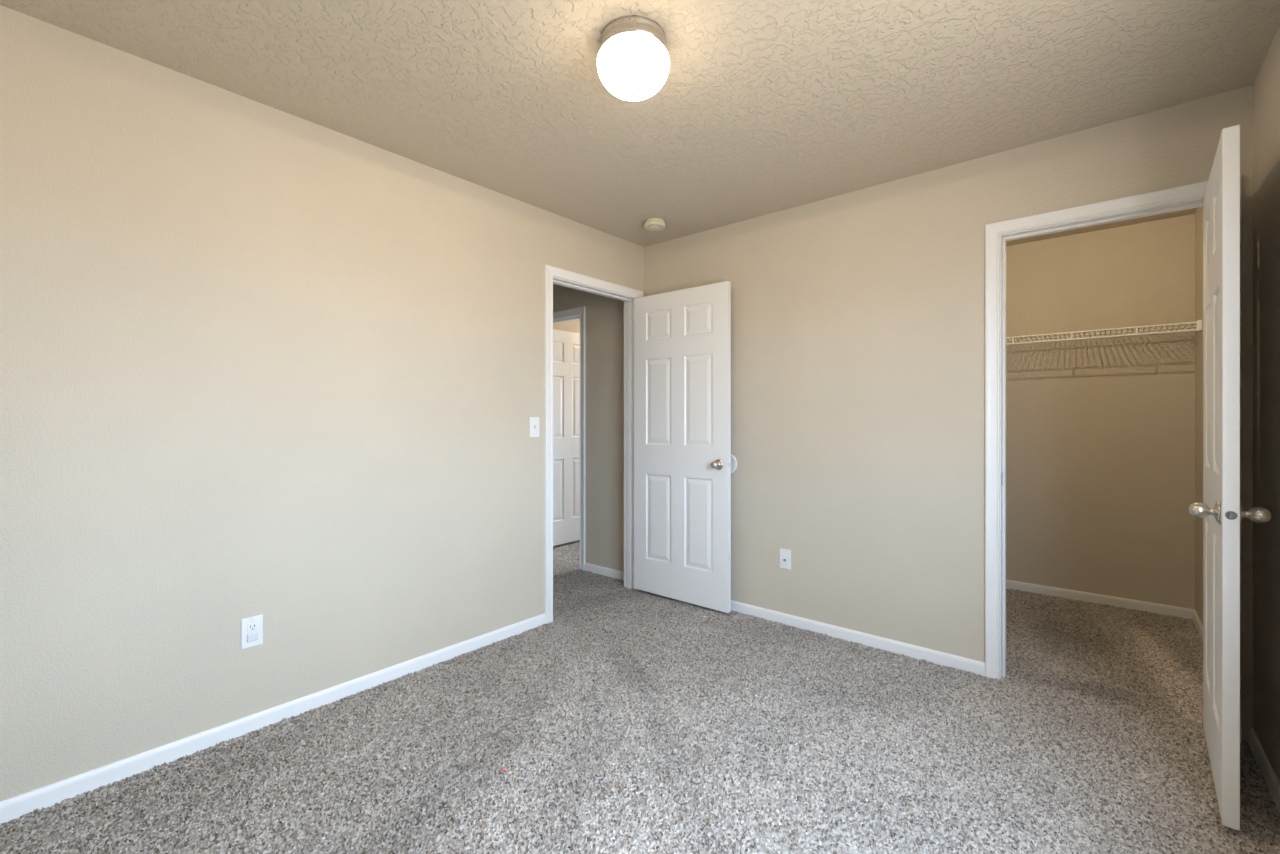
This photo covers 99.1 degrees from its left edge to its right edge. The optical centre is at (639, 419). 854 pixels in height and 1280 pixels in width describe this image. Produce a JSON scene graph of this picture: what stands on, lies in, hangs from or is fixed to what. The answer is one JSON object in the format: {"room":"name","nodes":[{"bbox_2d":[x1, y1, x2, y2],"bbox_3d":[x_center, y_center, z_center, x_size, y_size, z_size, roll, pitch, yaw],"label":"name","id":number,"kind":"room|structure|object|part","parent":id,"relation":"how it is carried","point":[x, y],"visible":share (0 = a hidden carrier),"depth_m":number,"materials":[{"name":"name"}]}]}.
{"room":"empty bedroom","nodes":[
{"label":"empty bedroom","id":0,"kind":"room"},
{"bbox_2d":[0,5,643,801],"bbox_3d":[-1.121,-0.021,2.655,0.115,2.440,3.420,0,0,40],"label":"wall","id":1,"kind":"structure","parent":0,"point":[256,358],"depth_m":2.06,"materials":[{"name":"beige paint"}]},
{"bbox_2d":[241,615,262,648],"bbox_3d":[-1.500,0.820,2.110,0.012,0.115,0.070,0,0,40],"label":"power outlet","id":2,"kind":"object","parent":1,"relation":"attached to","point":[251,627],"visible":1,"depth_m":2.11,"materials":[{"name":"white plastic"}]},
{"bbox_2d":[247,622,257,631],"bbox_3d":[-1.499,0.801,2.110,0.003,0.030,0.034,0,0,40],"label":"receptacle","id":3,"kind":"object","parent":2,"relation":"attached to","point":[251,626],"depth_m":2.11,"materials":[{"name":"white plastic"}]},
{"bbox_2d":[0,613,545,823],"bbox_3d":[-1.369,1.176,2.265,0.012,0.067,2.505,0,0,40],"label":"baseboard","id":4,"kind":"structure","parent":1,"relation":"attached to","point":[12,808],"depth_m":2.05,"materials":[{"name":"white paint"}]},
{"bbox_2d":[530,417,538,436],"bbox_3d":[-0.605,0.042,3.157,0.023,0.115,0.070,0,0,40],"label":"light switch","id":5,"kind":"object","parent":1,"relation":"attached to","point":[534,421],"visible":1,"depth_m":3.16,"materials":[{"name":"white plastic"}]},
{"bbox_2d":[545,265,642,622],"bbox_3d":[-0.319,0.147,3.601,0.147,2.125,0.892,0,0,40],"label":"trim","id":6,"kind":"structure","parent":1,"relation":"attached to","point":[553,275],"depth_m":3.55,"materials":[{"name":"white paint"}]},
{"bbox_2d":[634,281,730,612],"bbox_3d":[0.258,0.166,3.590,0.780,2.030,0.168,0,0,40],"label":"door","id":7,"kind":"structure","parent":1,"relation":"in","point":[682,338],"depth_m":3.54,"materials":[{"name":"white paint"}]},
{"bbox_3d":[0.465,0.276,3.348,0.067,0.067,0.066,0,0,40],"label":"knob","id":8,"kind":"part","parent":7,"relation":"part of","materials":[{"name":"silver metal"}]},
{"bbox_2d":[553,319,579,332],"bbox_3d":[-1.138,-0.021,5.140,0.115,2.440,5.150,0,0,40],"label":"wall","id":9,"kind":"structure","parent":0,"point":[573,325],"depth_m":5.55,"materials":[{"name":"beige paint"}]},
{"bbox_2d":[553,284,623,571],"bbox_3d":[-0.570,-0.021,4.557,1.505,2.440,0.115,0,0,40],"label":"wall","id":10,"kind":"structure","parent":0,"point":[604,316],"depth_m":4.24,"materials":[{"name":"beige paint"}]},
{"bbox_2d":[553,329,579,545],"bbox_3d":[-0.702,0.166,5.257,0.168,2.030,0.772,0,0,40],"label":"door","id":11,"kind":"structure","parent":10,"relation":"in","point":[566,345],"depth_m":5.22,"materials":[{"name":"white paint"}]},
{"bbox_2d":[553,306,584,570],"bbox_3d":[-0.738,0.151,4.699,0.886,2.117,0.147,0,0,40],"label":"trim","id":12,"kind":"structure","parent":10,"relation":"attached to","point":[574,313],"depth_m":4.38,"materials":[{"name":"white paint"}]},
{"bbox_2d":[584,562,623,579],"bbox_3d":[-0.239,1.176,4.193,0.529,0.067,0.012,0,0,40],"label":"baseboard","id":13,"kind":"structure","parent":10,"relation":"attached to","point":[600,570],"depth_m":4.21,"materials":[{"name":"white paint"}]},
{"bbox_2d":[0,540,1279,853],"bbox_3d":[0.278,1.242,3.196,4.790,0.114,6.285,0,0,40],"label":"floor","id":14,"kind":"structure","parent":0,"point":[629,721],"depth_m":1.95,"materials":[{"name":"grey carpet"}]},
{"bbox_2d":[0,0,1279,246],"bbox_3d":[0.278,-1.291,3.196,4.790,0.100,6.285,0,0,40],"label":"ceiling","id":15,"kind":"structure","parent":0,"point":[761,107],"depth_m":1.98,"materials":[{"name":"beige paint"}]},
{"bbox_2d":[597,16,669,100],"bbox_3d":[-0.022,-1.147,1.777,0.236,0.187,0.236,0,0,40],"label":"ceiling light","id":16,"kind":"object","parent":15,"relation":"attached to","point":[633,62],"visible":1,"depth_m":1.70,"materials":[{"name":"white glass"}]},
{"bbox_2d":[644,218,664,230],"bbox_3d":[0.092,-1.218,3.406,0.134,0.046,0.134,0,0,40],"label":"smoke detector","id":17,"kind":"object","parent":15,"relation":"attached to","point":[652,224],"visible":1,"depth_m":3.37,"materials":[{"name":"beige plastic"}]},
{"bbox_2d":[644,85,1252,741],"bbox_3d":[1.143,-0.021,3.052,3.055,2.440,0.115,0,0,40],"label":"wall","id":18,"kind":"structure","parent":0,"point":[858,317],"depth_m":2.84,"materials":[{"name":"beige paint"}]},
{"bbox_2d":[731,454,736,472],"bbox_3d":[0.561,0.278,3.465,0.127,0.127,0.008,0,0,40],"label":"bumper cover","id":19,"kind":"object","parent":18,"relation":"attached to","point":[733,459],"visible":0.44,"depth_m":3.44,"materials":[{"name":"white plastic"}]},
{"bbox_2d":[780,548,790,569],"bbox_3d":[0.854,0.820,3.211,0.070,0.115,0.017,0,0,40],"label":"cable jack","id":20,"kind":"object","parent":18,"relation":"attached to","point":[785,555],"visible":1,"depth_m":3.21,"materials":[{"name":"white plastic"}]},
{"bbox_2d":[731,600,984,675],"bbox_3d":[0.823,1.176,3.240,2.095,0.067,0.012,0,0,40],"label":"baseboard","id":21,"kind":"structure","parent":18,"relation":"attached to","point":[940,658],"depth_m":2.90,"materials":[{"name":"white paint"}]},
{"bbox_2d":[985,174,1241,742],"bbox_3d":[1.974,0.147,2.347,0.815,2.125,0.147,0,0,40],"label":"trim","id":22,"kind":"structure","parent":18,"relation":"attached to","point":[1189,196],"depth_m":2.53,"materials":[{"name":"white paint"}]},
{"bbox_2d":[1189,125,1270,830],"bbox_3d":[1.943,0.166,1.830,0.168,2.030,0.708,0,0,43],"label":"door","id":23,"kind":"structure","parent":18,"relation":"in","point":[1222,513],"depth_m":1.59,"materials":[{"name":"white paint"}]},
{"bbox_3d":[1.718,0.276,1.661,0.066,0.067,0.067,0,0,43],"label":"knob","id":24,"kind":"part","parent":23,"relation":"part of","materials":[{"name":"silver metal"}]},
{"bbox_3d":[1.792,0.276,1.592,0.066,0.067,0.067,0,0,43],"label":"knob","id":25,"kind":"part","parent":23,"relation":"part of","materials":[{"name":"silver metal"}]},
{"bbox_2d":[1006,214,1194,608],"bbox_3d":[2.834,-0.021,3.794,1.435,2.440,0.115,0,0,40],"label":"wall","id":26,"kind":"structure","parent":0,"point":[1100,432],"depth_m":3.56,"materials":[{"name":"beige paint"}]},
{"bbox_2d":[1006,580,1194,618],"bbox_3d":[2.837,1.176,3.709,1.320,0.067,0.012,0,0,40],"label":"baseboard","id":27,"kind":"structure","parent":26,"relation":"attached to","point":[1132,604],"depth_m":3.55,"materials":[{"name":"white paint"}]},
{"bbox_2d":[1006,320,1201,344],"bbox_3d":[2.737,-0.529,3.591,1.320,0.063,0.322,0,0,40],"label":"wire shelf","id":28,"kind":"object","parent":26,"relation":"attached to","point":[1198,323],"visible":0.64,"depth_m":3.38,"materials":[{"name":"white metal"}]},
{"bbox_3d":[2.834,-0.547,3.706,1.310,0.011,0.011,0,0,40],"label":"rail","id":29,"kind":"part","parent":28,"relation":"part of","materials":[{"name":"white plastic"}]},
{"bbox_2d":[1195,26,1279,781],"bbox_3d":[1.745,-0.021,1.312,0.115,2.440,5.310,0,0,40],"label":"wall","id":30,"kind":"structure","parent":0,"point":[1266,86],"depth_m":1.88,"materials":[{"name":"beige paint"}]},
{"bbox_2d":[1192,610,1202,640],"bbox_3d":[2.836,1.176,2.697,0.012,0.067,1.533,0,0,40],"label":"baseboard","id":31,"kind":"structure","parent":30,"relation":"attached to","point":[1195,617],"depth_m":3.11,"materials":[{"name":"white paint"}]},
{"bbox_2d":[1248,728,1279,811],"bbox_3d":[1.159,1.176,0.719,0.012,0.067,3.418,0,0,40],"label":"baseboard","id":32,"kind":"structure","parent":30,"relation":"attached to","point":[1267,771],"depth_m":1.82,"materials":[{"name":"white paint"}]}
]}

